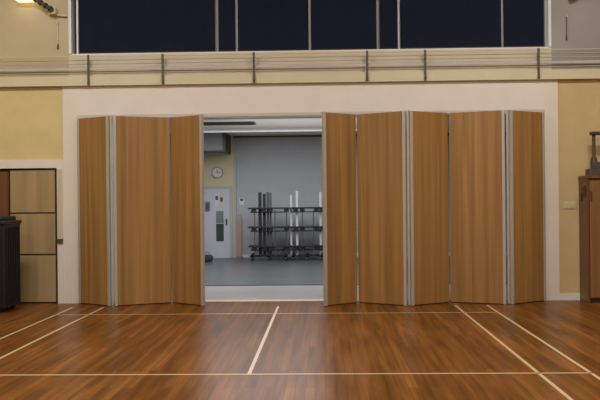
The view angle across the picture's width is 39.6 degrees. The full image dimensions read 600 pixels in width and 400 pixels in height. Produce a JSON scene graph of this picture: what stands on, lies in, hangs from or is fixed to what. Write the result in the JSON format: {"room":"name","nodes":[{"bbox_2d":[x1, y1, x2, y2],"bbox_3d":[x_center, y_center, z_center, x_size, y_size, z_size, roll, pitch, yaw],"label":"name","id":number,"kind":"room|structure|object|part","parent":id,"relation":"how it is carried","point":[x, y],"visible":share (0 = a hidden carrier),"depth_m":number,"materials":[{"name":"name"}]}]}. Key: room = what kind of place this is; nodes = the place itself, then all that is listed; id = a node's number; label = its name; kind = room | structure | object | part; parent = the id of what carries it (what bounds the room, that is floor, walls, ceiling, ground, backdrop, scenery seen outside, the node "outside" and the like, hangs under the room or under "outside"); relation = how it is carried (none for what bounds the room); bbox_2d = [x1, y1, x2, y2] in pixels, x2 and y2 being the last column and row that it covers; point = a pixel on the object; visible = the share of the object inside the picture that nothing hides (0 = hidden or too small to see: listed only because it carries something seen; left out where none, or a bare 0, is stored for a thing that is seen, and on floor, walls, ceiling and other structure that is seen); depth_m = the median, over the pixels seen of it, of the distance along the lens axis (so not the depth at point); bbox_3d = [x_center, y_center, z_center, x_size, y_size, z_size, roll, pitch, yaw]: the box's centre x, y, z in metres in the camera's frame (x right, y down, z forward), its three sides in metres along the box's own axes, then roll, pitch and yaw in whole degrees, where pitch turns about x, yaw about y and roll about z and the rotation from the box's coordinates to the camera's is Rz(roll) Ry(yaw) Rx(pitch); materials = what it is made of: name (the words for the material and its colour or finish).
{"room":"community hall","nodes":[
{"label":"community hall","id":0,"kind":"room"},
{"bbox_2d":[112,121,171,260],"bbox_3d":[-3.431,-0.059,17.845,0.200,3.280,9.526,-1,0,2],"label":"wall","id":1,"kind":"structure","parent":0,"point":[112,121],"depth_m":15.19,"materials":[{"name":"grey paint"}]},
{"bbox_2d":[204,136,233,257],"bbox_3d":[-2.486,-0.073,22.457,1.420,3.280,0.250,-1,0,2],"label":"wall","id":2,"kind":"structure","parent":0,"point":[224,161],"depth_m":22.32,"materials":[{"name":"yellow paint"}]},
{"bbox_2d":[204,133,224,152],"bbox_3d":[-2.587,-1.481,21.708,1.290,0.460,1.250,-1,0,2],"label":"duct","id":3,"kind":"object","parent":2,"relation":"attached to","point":[212,141],"depth_m":21.07,"materials":[{"name":"grey metal"}]},
{"bbox_2d":[211,167,222,177],"bbox_3d":[-2.217,-0.735,22.302,0.310,0.310,0.042,-1,0,2],"label":"wall clock","id":4,"kind":"object","parent":2,"relation":"attached to","point":[217,172],"visible":1,"depth_m":22.29,"materials":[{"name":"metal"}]},
{"bbox_2d":[204,186,232,257],"bbox_3d":[-2.260,0.589,22.286,0.890,1.928,0.080,-1,0,2],"label":"door","id":5,"kind":"structure","parent":2,"relation":"in","point":[217,221],"depth_m":22.28,"materials":[{"name":"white paint"}]},
{"bbox_2d":[205,202,209,210],"bbox_3d":[-2.470,0.167,22.264,0.120,0.240,0.056,-1,0,2],"label":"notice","id":6,"kind":"object","parent":5,"relation":"attached to","point":[207,204],"visible":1,"depth_m":22.24,"materials":[{"name":"grey paper"}]},
{"bbox_2d":[215,194,218,205],"bbox_3d":[-2.231,0.005,22.282,0.100,0.320,0.006,-1,0,2],"label":"notice","id":7,"kind":"object","parent":5,"relation":"attached to","point":[216,195],"visible":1,"depth_m":22.28,"materials":[{"name":"white paper"}]},
{"bbox_3d":[-2.146,0.454,22.278,0.200,0.320,0.011,-1,0,2],"label":"vision panel","id":8,"kind":"part","parent":5,"relation":"part of","materials":[{"name":"grey glass"}]},
{"bbox_3d":[-2.142,0.869,22.279,0.200,0.470,0.011,-1,0,2],"label":"vision panel","id":9,"kind":"part","parent":5,"relation":"part of","materials":[{"name":"green glass"}]},
{"bbox_2d":[220,196,222,207],"bbox_3d":[-2.100,0.044,22.278,0.100,0.320,0.006,-1,0,2],"label":"notice","id":10,"kind":"object","parent":5,"relation":"attached to","point":[221,197],"visible":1,"depth_m":22.27,"materials":[{"name":"pink paper"}]},
{"bbox_2d":[222,132,230,153],"bbox_3d":[-1.907,-1.473,21.678,0.070,0.490,1.270,-1,0,2],"label":"trim","id":11,"kind":"structure","parent":2,"relation":"attached to","point":[226,138],"depth_m":21.33,"materials":[{"name":"metal"}]},
{"bbox_2d":[233,138,236,257],"bbox_3d":[-1.744,-0.055,22.333,0.070,3.230,0.055,-1,0,2],"label":"trim","id":12,"kind":"structure","parent":2,"relation":"attached to","point":[234,139],"depth_m":22.31,"materials":[{"name":"grey paint"}]},
{"bbox_2d":[0,300,599,399],"bbox_3d":[-0.300,1.613,2.879,15.200,0.101,19.734,-1,0,2],"label":"floor","id":13,"kind":"structure","parent":0,"point":[548,349],"depth_m":8.58,"materials":[{"name":"brown wood"}]},
{"bbox_2d":[0,171,9,215],"bbox_3d":[-4.811,0.579,13.026,0.660,2.040,0.450,-1,0,2],"label":"tall cabinet","id":14,"kind":"object","parent":13,"relation":"on","point":[4,175],"visible":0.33,"depth_m":12.82,"materials":[{"name":"brown wood"}]},
{"bbox_2d":[0,216,21,311],"bbox_3d":[-4.607,0.918,12.041,0.960,1.360,0.640,-1,0,2],"label":"equipment box","id":15,"kind":"object","parent":13,"relation":"on","point":[10,285],"visible":1,"depth_m":11.91,"materials":[{"name":"black plastic"}]},
{"bbox_2d":[0,216,15,220],"bbox_3d":[-4.625,0.270,12.046,0.855,0.065,0.530,-1,0,2],"label":"lid","id":16,"kind":"object","parent":15,"relation":"on","point":[2,218],"depth_m":11.94,"materials":[{"name":"black plastic"}]},
{"bbox_3d":[-4.612,0.328,12.040,0.960,0.060,0.640,-1,0,2],"label":"lid","id":17,"kind":"part","parent":15,"relation":"part of","materials":[{"name":"black plastic"}]},
{"bbox_2d":[10,169,57,302],"bbox_3d":[-4.094,0.559,13.020,0.735,2.065,0.420,-1,0,2],"label":"door","id":18,"kind":"structure","parent":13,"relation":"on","point":[33,192],"depth_m":12.81,"materials":[{"name":"wood"}]},
{"bbox_3d":[-4.117,-0.131,12.819,0.697,0.644,0.020,-1,0,2],"label":"door","id":19,"kind":"part","parent":18,"relation":"part of","materials":[{"name":"beige laminate"}]},
{"bbox_3d":[-4.111,0.523,12.820,0.697,0.618,0.020,-1,0,2],"label":"door","id":20,"kind":"part","parent":18,"relation":"part of","materials":[{"name":"beige laminate"}]},
{"bbox_3d":[-4.104,1.214,12.821,0.697,0.717,0.020,-1,0,2],"label":"door","id":21,"kind":"part","parent":18,"relation":"part of","materials":[{"name":"beige laminate"}]},
{"bbox_2d":[578,175,599,302],"bbox_3d":[4.644,0.571,12.320,0.918,1.870,0.400,-1,0,2],"label":"tall cabinet","id":22,"kind":"object","parent":13,"relation":"on","point":[589,185],"visible":1,"depth_m":12.15,"materials":[{"name":"brown wood"}]},
{"bbox_3d":[4.218,0.598,12.343,0.030,1.825,0.380,-1,0,2],"label":"panel","id":23,"kind":"part","parent":22,"relation":"part of","materials":[{"name":"brown wood"}]},
{"bbox_2d":[585,131,599,174],"bbox_3d":[4.385,-0.687,12.316,0.260,0.650,0.240,-1,0,2],"label":"stand","id":24,"kind":"object","parent":22,"relation":"on","point":[594,169],"visible":0.95,"depth_m":12.28,"materials":[{"name":"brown wood"}]},
{"bbox_3d":[4.349,-0.771,12.317,0.052,0.420,0.052,-1,0,2],"label":"post","id":25,"kind":"part","parent":24,"relation":"part of","materials":[{"name":"brown wood"}]},
{"bbox_3d":[4.438,0.571,12.164,0.400,1.715,0.025,-1,0,2],"label":"door","id":26,"kind":"part","parent":22,"relation":"part of","materials":[{"name":"brown wood"}]},
{"bbox_2d":[0,0,599,293],"bbox_3d":[-0.040,-1.948,12.978,15.200,7.000,0.600,-1,0,2],"label":"wall","id":27,"kind":"structure","parent":0,"point":[499,54],"depth_m":12.67,"materials":[{"name":"beige paint"}]},
{"bbox_2d":[16,0,33,1],"bbox_3d":[-4.191,-3.112,12.718,0.340,0.160,0.160,-1,0,2],"label":"wall light","id":28,"kind":"object","parent":27,"relation":"attached to","point":[16,0],"visible":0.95,"depth_m":12.68,"materials":[{"name":"grey paint"}]},
{"bbox_2d":[0,159,64,302],"bbox_3d":[-4.689,0.493,12.807,2.130,2.210,0.020,-1,0,2],"label":"trim","id":29,"kind":"structure","parent":27,"relation":"attached to","point":[57,163],"depth_m":12.77,"materials":[{"name":"beige paint"}]},
{"bbox_2d":[33,0,57,14],"bbox_3d":[-4.011,-3.039,12.707,0.571,0.410,0.171,-1,0,2],"label":"brace","id":30,"kind":"object","parent":27,"relation":"attached to","point":[54,11],"visible":1,"depth_m":12.64,"materials":[{"name":"metal"}]},
{"bbox_3d":[-3.759,-2.886,12.731,0.070,0.100,0.110,-1,0,2],"label":"wall plate","id":31,"kind":"part","parent":30,"relation":"part of","materials":[{"name":"grey paint"}]},
{"bbox_2d":[56,22,58,48],"bbox_3d":[-3.719,-2.527,12.770,0.028,0.410,0.030,-1,0,2],"label":"pull cord","id":32,"kind":"object","parent":27,"relation":"hanging from","point":[56,22],"visible":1,"depth_m":12.76,"materials":[{"name":"fabric"}]},
{"bbox_2d":[48,13,66,16],"bbox_3d":[-3.717,-2.834,12.762,0.284,0.067,0.046,-1,0,2],"label":"pipe","id":33,"kind":"object","parent":27,"relation":"attached to","point":[61,15],"visible":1,"depth_m":12.74,"materials":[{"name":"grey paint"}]},
{"bbox_2d":[57,169,62,242],"bbox_3d":[-3.681,0.093,12.754,0.085,1.130,0.030,-1,0,2],"label":"door frame","id":34,"kind":"structure","parent":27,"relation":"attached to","point":[59,171],"depth_m":12.75,"materials":[{"name":"grey paint"}]},
{"bbox_2d":[62,86,78,302],"bbox_3d":[-3.516,-0.079,12.925,0.219,3.330,0.315,-1,0,2],"label":"trim","id":35,"kind":"structure","parent":27,"relation":"attached to","point":[69,93],"depth_m":12.77,"materials":[{"name":"beige paint"}]},
{"bbox_2d":[77,114,204,305],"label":"door","id":36,"kind":"structure","parent":27,"relation":"in","point":[141,145],"depth_m":12.49,"materials":[{"name":"brown wood"}]},
{"bbox_3d":[-3.083,0.164,12.535,0.726,2.836,0.057,-1,0,35],"label":"folding door panel","id":37,"kind":"part","parent":36,"relation":"part of","materials":[{"name":"brown wood"}]},
{"bbox_3d":[-2.792,0.155,12.347,0.032,2.808,0.034,-1,0,35],"label":"hinge post","id":38,"kind":"part","parent":36,"relation":"part of","materials":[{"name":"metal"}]},
{"bbox_3d":[-1.691,0.150,12.491,0.656,2.836,0.052,-1,0,37],"label":"folding door panel","id":39,"kind":"part","parent":36,"relation":"part of","materials":[{"name":"brown wood"}]},
{"bbox_2d":[0,0,599,84],"bbox_3d":[0.043,-2.917,12.744,11.800,2.265,0.342,-1,0,2],"label":"window","id":40,"kind":"structure","parent":27,"relation":"in","point":[73,5],"depth_m":12.64,"materials":[{"name":"beige paint"}]},
{"bbox_3d":[-3.536,-3.100,12.899,0.040,1.708,0.240,-1,0,2],"label":"frame","id":41,"kind":"part","parent":40,"relation":"part of","materials":[{"name":"white paint"}]},
{"bbox_3d":[0.120,-3.136,12.886,7.310,1.708,0.008,-1,0,2],"label":"pane","id":42,"kind":"part","parent":40,"relation":"part of","materials":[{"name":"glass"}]},
{"bbox_3d":[-3.439,-3.101,12.926,0.024,1.708,0.180,-1,0,2],"label":"frame","id":43,"kind":"part","parent":40,"relation":"part of","materials":[{"name":"white paint"}]},
{"bbox_3d":[-3.226,-1.982,12.683,0.038,0.460,0.028,-1,0,2],"label":"post","id":44,"kind":"part","parent":40,"relation":"part of","materials":[{"name":"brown metal"}]},
{"bbox_2d":[79,0,214,53],"bbox_3d":[-2.368,-3.102,12.845,2.112,1.688,0.060,-1,0,2],"label":"blind","id":45,"kind":"object","parent":40,"relation":"attached to","point":[105,26],"visible":1,"depth_m":12.85,"materials":[{"name":"blue fabric"}]},
{"bbox_3d":[-2.088,-1.993,12.650,0.038,0.460,0.028,-1,0,2],"label":"post","id":46,"kind":"part","parent":40,"relation":"part of","materials":[{"name":"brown metal"}]},
{"bbox_2d":[218,0,235,51],"bbox_3d":[-1.129,-3.115,12.809,0.266,1.688,0.060,-1,0,2],"label":"blind","id":47,"kind":"object","parent":40,"relation":"attached to","point":[226,19],"visible":1,"depth_m":12.81,"materials":[{"name":"blue fabric"}]},
{"bbox_3d":[-0.699,-2.007,12.609,0.038,0.460,0.028,-1,0,2],"label":"post","id":48,"kind":"part","parent":40,"relation":"part of","materials":[{"name":"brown metal"}]},
{"bbox_2d":[237,0,308,50],"bbox_3d":[-0.418,-3.122,12.788,1.092,1.688,0.060,-1,0,2],"label":"blind","id":49,"kind":"object","parent":40,"relation":"attached to","point":[263,25],"visible":1,"depth_m":12.79,"materials":[{"name":"blue fabric"}]},
{"bbox_3d":[0.049,-2.014,12.625,11.800,0.460,0.102,-1,0,2],"label":"guard rail","id":50,"kind":"part","parent":40,"relation":"part of","materials":[{"name":"grey metal"}]},
{"bbox_3d":[0.049,-1.969,12.610,11.800,0.010,0.016,-1,0,2],"label":"rail","id":51,"kind":"part","parent":40,"relation":"part of","materials":[{"name":"grey paint"}]},
{"bbox_3d":[0.048,-2.034,12.610,11.800,0.040,0.016,-1,0,2],"label":"rail","id":52,"kind":"part","parent":40,"relation":"part of","materials":[{"name":"grey metal"}]},
{"bbox_3d":[0.047,-2.109,12.610,11.800,0.010,0.016,-1,0,2],"label":"rail","id":53,"kind":"part","parent":40,"relation":"part of","materials":[{"name":"metal"}]},
{"bbox_3d":[0.047,-2.167,12.609,11.800,0.010,0.016,-1,0,2],"label":"rail","id":54,"kind":"part","parent":40,"relation":"part of","materials":[{"name":"metal"}]},
{"bbox_3d":[0.046,-2.224,12.609,11.800,0.012,0.016,-1,0,2],"label":"rail","id":55,"kind":"part","parent":40,"relation":"part of","materials":[{"name":"grey paint"}]},
{"bbox_2d":[311,0,376,49],"bbox_3d":[0.664,-3.132,12.756,1.005,1.688,0.060,-1,0,2],"label":"blind","id":56,"kind":"object","parent":40,"relation":"attached to","point":[335,24],"visible":1,"depth_m":12.76,"materials":[{"name":"blue fabric"}]},
{"bbox_3d":[1.014,-2.023,12.559,0.038,0.460,0.028,-1,0,2],"label":"post","id":57,"kind":"part","parent":40,"relation":"part of","materials":[{"name":"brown metal"}]},
{"bbox_2d":[379,0,397,48],"bbox_3d":[1.353,-3.139,12.736,0.280,1.688,0.060,-1,0,2],"label":"blind","id":58,"kind":"object","parent":40,"relation":"attached to","point":[388,9],"visible":1,"depth_m":12.73,"materials":[{"name":"blue fabric"}]},
{"bbox_3d":[1.888,-2.032,12.534,0.038,0.460,0.028,-1,0,2],"label":"post","id":59,"kind":"part","parent":40,"relation":"part of","materials":[{"name":"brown metal"}]},
{"bbox_2d":[400,0,501,48],"bbox_3d":[2.295,-3.148,12.709,1.537,1.688,0.060,-1,0,2],"label":"blind","id":60,"kind":"object","parent":40,"relation":"attached to","point":[424,24],"visible":1,"depth_m":12.71,"materials":[{"name":"blue fabric"}]},
{"bbox_2d":[503,0,543,46],"bbox_3d":[3.401,-3.159,12.676,0.604,1.688,0.060,-1,0,2],"label":"blind","id":61,"kind":"object","parent":40,"relation":"attached to","point":[523,19],"visible":1,"depth_m":12.68,"materials":[{"name":"blue fabric"}]},
{"bbox_3d":[3.581,-2.049,12.484,0.038,0.460,0.028,-1,0,2],"label":"post","id":62,"kind":"part","parent":40,"relation":"part of","materials":[{"name":"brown metal"}]},
{"bbox_3d":[3.729,-3.172,12.712,0.045,1.708,0.190,-1,0,2],"label":"frame","id":63,"kind":"part","parent":40,"relation":"part of","materials":[{"name":"grey paint"}]},
{"bbox_3d":[3.771,-3.172,12.686,0.040,1.708,0.240,-1,0,2],"label":"frame","id":64,"kind":"part","parent":40,"relation":"part of","materials":[{"name":"white paint"}]},
{"bbox_2d":[205,298,507,301],"bbox_3d":[0.168,1.598,12.857,7.116,0.104,0.240,-1,0,2],"label":"trim","id":65,"kind":"structure","parent":27,"relation":"attached to","point":[251,300],"depth_m":12.86,"materials":[{"name":"metal"}]},
{"bbox_2d":[322,110,545,305],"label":"door","id":66,"kind":"structure","parent":27,"relation":"in","point":[476,139],"depth_m":12.23,"materials":[{"name":"brown wood"}]},
{"bbox_3d":[0.590,0.128,12.297,0.620,2.836,0.052,-1,0,-37],"label":"folding door panel","id":67,"kind":"part","parent":66,"relation":"part of","materials":[{"name":"brown wood"}]},
{"bbox_3d":[1.227,0.122,12.259,0.838,2.836,0.056,-1,0,33],"label":"folding door panel","id":68,"kind":"part","parent":66,"relation":"part of","materials":[{"name":"brown wood"}]},
{"bbox_3d":[1.571,0.113,12.050,0.032,2.808,0.034,-1,0,33],"label":"hinge post","id":69,"kind":"part","parent":66,"relation":"part of","materials":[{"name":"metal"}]},
{"bbox_3d":[1.898,0.115,12.225,0.694,2.836,0.052,-1,0,-30],"label":"folding door panel","id":70,"kind":"part","parent":66,"relation":"part of","materials":[{"name":"brown wood"}]},
{"bbox_3d":[3.021,0.098,12.088,0.032,2.808,0.034,-1,0,22],"label":"hinge post","id":71,"kind":"part","parent":66,"relation":"part of","materials":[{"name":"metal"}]},
{"bbox_3d":[3.359,0.101,12.287,0.723,2.836,0.052,-1,0,-33],"label":"folding door panel","id":72,"kind":"part","parent":66,"relation":"part of","materials":[{"name":"brown wood"}]},
{"bbox_2d":[544,80,559,299],"bbox_3d":[3.806,-0.151,12.711,0.200,3.330,0.315,-1,0,2],"label":"trim","id":73,"kind":"structure","parent":27,"relation":"attached to","point":[550,86],"depth_m":12.55,"materials":[{"name":"beige paint"}]},
{"bbox_2d":[560,293,579,299],"bbox_3d":[5.750,1.445,12.506,3.665,0.100,0.015,-1,0,2],"label":"baseboard","id":74,"kind":"structure","parent":27,"relation":"attached to","point":[571,296],"depth_m":12.55,"materials":[{"name":"beige paint"}]},
{"bbox_2d":[564,202,575,208],"bbox_3d":[4.069,0.081,12.552,0.180,0.100,0.018,-1,0,2],"label":"light switch","id":75,"kind":"object","parent":27,"relation":"attached to","point":[567,205],"visible":1,"depth_m":12.55,"materials":[{"name":"plastic"}]},
{"bbox_2d":[170,116,505,135],"bbox_3d":[1.175,-1.795,17.708,9.450,0.100,9.526,-1,0,2],"label":"ceiling","id":76,"kind":"structure","parent":0,"point":[308,122],"depth_m":19.35,"materials":[{"name":"white paint"}]},
{"bbox_2d":[203,121,255,125],"bbox_3d":[-1.611,-1.702,18.553,1.230,0.032,0.560,-1,0,2],"label":"ceiling vent","id":77,"kind":"object","parent":76,"relation":"in","point":[250,122],"visible":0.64,"depth_m":18.37,"materials":[{"name":"metal"}]},
{"bbox_2d":[170,127,356,132],"bbox_3d":[-0.832,-1.685,20.031,4.800,0.085,0.180,-1,0,2],"label":"ceiling light","id":78,"kind":"object","parent":76,"relation":"attached to","point":[303,129],"visible":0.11,"depth_m":19.96,"materials":[{"name":"white plastic"}]},
{"bbox_2d":[170,129,356,132],"bbox_3d":[-0.832,-1.661,20.031,4.700,0.037,0.140,-1,0,2],"label":"diffuser","id":79,"kind":"object","parent":78,"relation":"attached to","point":[205,130],"depth_m":19.97,"materials":[{"name":"white plastic"}]},
{"bbox_2d":[205,256,506,285],"bbox_3d":[1.236,1.528,18.664,8.950,0.012,7.180,-1,0,2],"label":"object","id":80,"kind":"structure","parent":0,"point":[260,271],"depth_m":17.85,"materials":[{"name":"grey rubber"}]},
{"bbox_2d":[205,252,212,261],"bbox_3d":[-2.372,1.434,21.080,0.340,0.243,0.220,-1,0,2],"label":"holdall","id":81,"kind":"object","parent":80,"relation":"on","point":[208,257],"visible":0.58,"depth_m":20.99,"materials":[{"name":"fabric"}]},
{"bbox_2d":[236,214,241,257],"bbox_3d":[-1.631,0.962,22.278,0.160,1.170,0.120,-1,0,2],"label":"display board","id":82,"kind":"object","parent":80,"relation":"on","point":[238,216],"visible":1,"depth_m":22.27,"materials":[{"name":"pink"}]},
{"bbox_2d":[248,192,288,260],"bbox_3d":[-0.796,0.670,21.313,1.040,1.740,0.470,-1,0,2],"label":"storage rack","id":83,"kind":"object","parent":80,"relation":"on","point":[267,195],"visible":0.99,"depth_m":21.22,"materials":[{"name":"black metal"}]},
{"bbox_3d":[-1.150,0.856,21.138,0.028,1.195,0.028,-1,0,2],"label":"leg","id":84,"kind":"part","parent":83,"relation":"part of","materials":[{"name":"black metal"}]},
{"bbox_2d":[248,245,288,250],"bbox_3d":[-0.791,1.227,21.314,1.040,0.135,0.460,-1,0,2],"label":"shelf","id":85,"kind":"object","parent":83,"relation":"attached to","point":[254,247],"depth_m":21.11,"materials":[{"name":"black metal"}]},
{"bbox_2d":[248,226,288,231],"bbox_3d":[-0.796,0.742,21.313,1.040,0.135,0.460,-1,0,2],"label":"shelf","id":86,"kind":"object","parent":83,"relation":"attached to","point":[253,228],"depth_m":21.11,"materials":[{"name":"black metal"}]},
{"bbox_2d":[248,207,288,212],"bbox_3d":[-0.801,0.257,21.313,1.040,0.135,0.460,-1,0,2],"label":"shelf","id":87,"kind":"object","parent":83,"relation":"attached to","point":[253,209],"depth_m":21.11,"materials":[{"name":"black metal"}]},
{"bbox_3d":[-0.789,1.430,21.314,0.960,0.040,0.420,-1,0,2],"label":"frame","id":88,"kind":"part","parent":83,"relation":"part of","materials":[{"name":"black metal"}]},
{"bbox_3d":[-0.630,0.851,21.122,0.028,1.195,0.028,-1,0,2],"label":"leg","id":89,"kind":"part","parent":83,"relation":"part of","materials":[{"name":"black metal"}]},
{"bbox_3d":[-0.340,0.848,21.114,0.028,1.195,0.028,-1,0,2],"label":"leg","id":90,"kind":"part","parent":83,"relation":"part of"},
{"bbox_2d":[289,191,322,259],"bbox_3d":[0.193,0.650,21.284,0.930,1.760,0.470,-1,0,2],"label":"storage rack","id":91,"kind":"object","parent":80,"relation":"on","point":[319,209],"visible":0.9,"depth_m":21.09,"materials":[{"name":"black metal"}]},
{"bbox_3d":[0.065,0.844,21.102,0.028,1.195,0.028,-1,0,2],"label":"leg","id":92,"kind":"part","parent":91,"relation":"part of","materials":[{"name":"black metal"}]},
{"bbox_2d":[289,244,322,250],"bbox_3d":[0.199,1.217,21.285,0.930,0.135,0.460,-1,0,2],"label":"shelf","id":93,"kind":"object","parent":91,"relation":"attached to","point":[295,247],"depth_m":21.08,"materials":[{"name":"black metal"}]},
{"bbox_2d":[289,226,322,231],"bbox_3d":[0.194,0.732,21.284,0.930,0.135,0.460,-1,0,2],"label":"shelf","id":94,"kind":"object","parent":91,"relation":"attached to","point":[295,228],"depth_m":21.07,"materials":[{"name":"black metal"}]},
{"bbox_2d":[289,207,322,212],"bbox_3d":[0.189,0.247,21.284,0.930,0.135,0.460,-1,0,2],"label":"shelf","id":95,"kind":"object","parent":91,"relation":"attached to","point":[295,209],"depth_m":21.06,"materials":[{"name":"black metal"}]},
{"bbox_3d":[0.196,1.420,21.285,0.840,0.040,0.420,-1,0,2],"label":"frame","id":96,"kind":"part","parent":91,"relation":"part of","materials":[{"name":"black metal"}]},
{"bbox_3d":[0.344,0.841,21.094,0.028,1.195,0.028,-1,0,2],"label":"leg","id":97,"kind":"part","parent":91,"relation":"part of","materials":[{"name":"black metal"}]},
{"bbox_2d":[205,284,507,299],"bbox_3d":[1.205,1.585,17.611,9.050,0.100,9.326,-1,0,2],"label":"floor","id":98,"kind":"structure","parent":0,"point":[279,291],"depth_m":14.00,"materials":[{"name":"grey"}]},
{"bbox_2d":[236,135,506,257],"bbox_3d":[2.037,-0.117,22.350,7.630,3.280,0.200,-1,0,2],"label":"wall","id":99,"kind":"structure","parent":0,"point":[281,167],"depth_m":22.32,"materials":[{"name":"grey paint"}]},
{"bbox_2d":[239,198,243,203],"bbox_3d":[-1.568,0.028,22.354,0.120,0.180,0.006,-1,0,2],"label":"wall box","id":100,"kind":"object","parent":99,"relation":"attached to","point":[241,200],"visible":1,"depth_m":22.35,"materials":[{"name":"white plastic"}]},
{"bbox_2d":[233,133,505,137],"bbox_3d":[2.018,-1.732,22.233,7.630,0.050,0.030,-1,0,2],"label":"trim","id":101,"kind":"structure","parent":99,"relation":"attached to","point":[448,133],"depth_m":22.29,"materials":[{"name":"metal"}]},
{"bbox_2d":[242,252,506,257],"bbox_3d":[2.085,1.466,22.243,7.560,0.088,0.015,-1,0,2],"label":"trim","id":102,"kind":"structure","parent":99,"relation":"attached to","point":[243,255],"depth_m":22.34,"materials":[{"name":"white"}]},
{"bbox_3d":[0.136,-1.533,12.824,7.116,0.495,0.300,-1,0,2],"label":"wall","id":103,"kind":"structure","parent":0,"visible":0},
{"bbox_2d":[0,69,599,86],"bbox_3d":[-0.045,-1.851,12.794,15.200,0.145,0.370,-1,0,2],"label":"trim","id":104,"kind":"structure","parent":103,"relation":"attached to","point":[549,74],"depth_m":12.61,"materials":[{"name":"yellow paint"}]},
{"bbox_2d":[77,80,544,116],"bbox_3d":[0.132,-1.532,12.666,7.116,0.495,0.015,-1,0,2],"label":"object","id":105,"kind":"structure","parent":103,"relation":"attached to","point":[489,94],"depth_m":12.66,"materials":[{"name":"white paint"}]},
{"bbox_2d":[77,109,544,120],"bbox_3d":[0.138,-1.303,12.813,7.116,0.064,0.322,-1,0,2],"label":"trim","id":106,"kind":"structure","parent":103,"relation":"attached to","point":[288,115],"depth_m":12.69,"materials":[{"name":"metal"}]}
]}

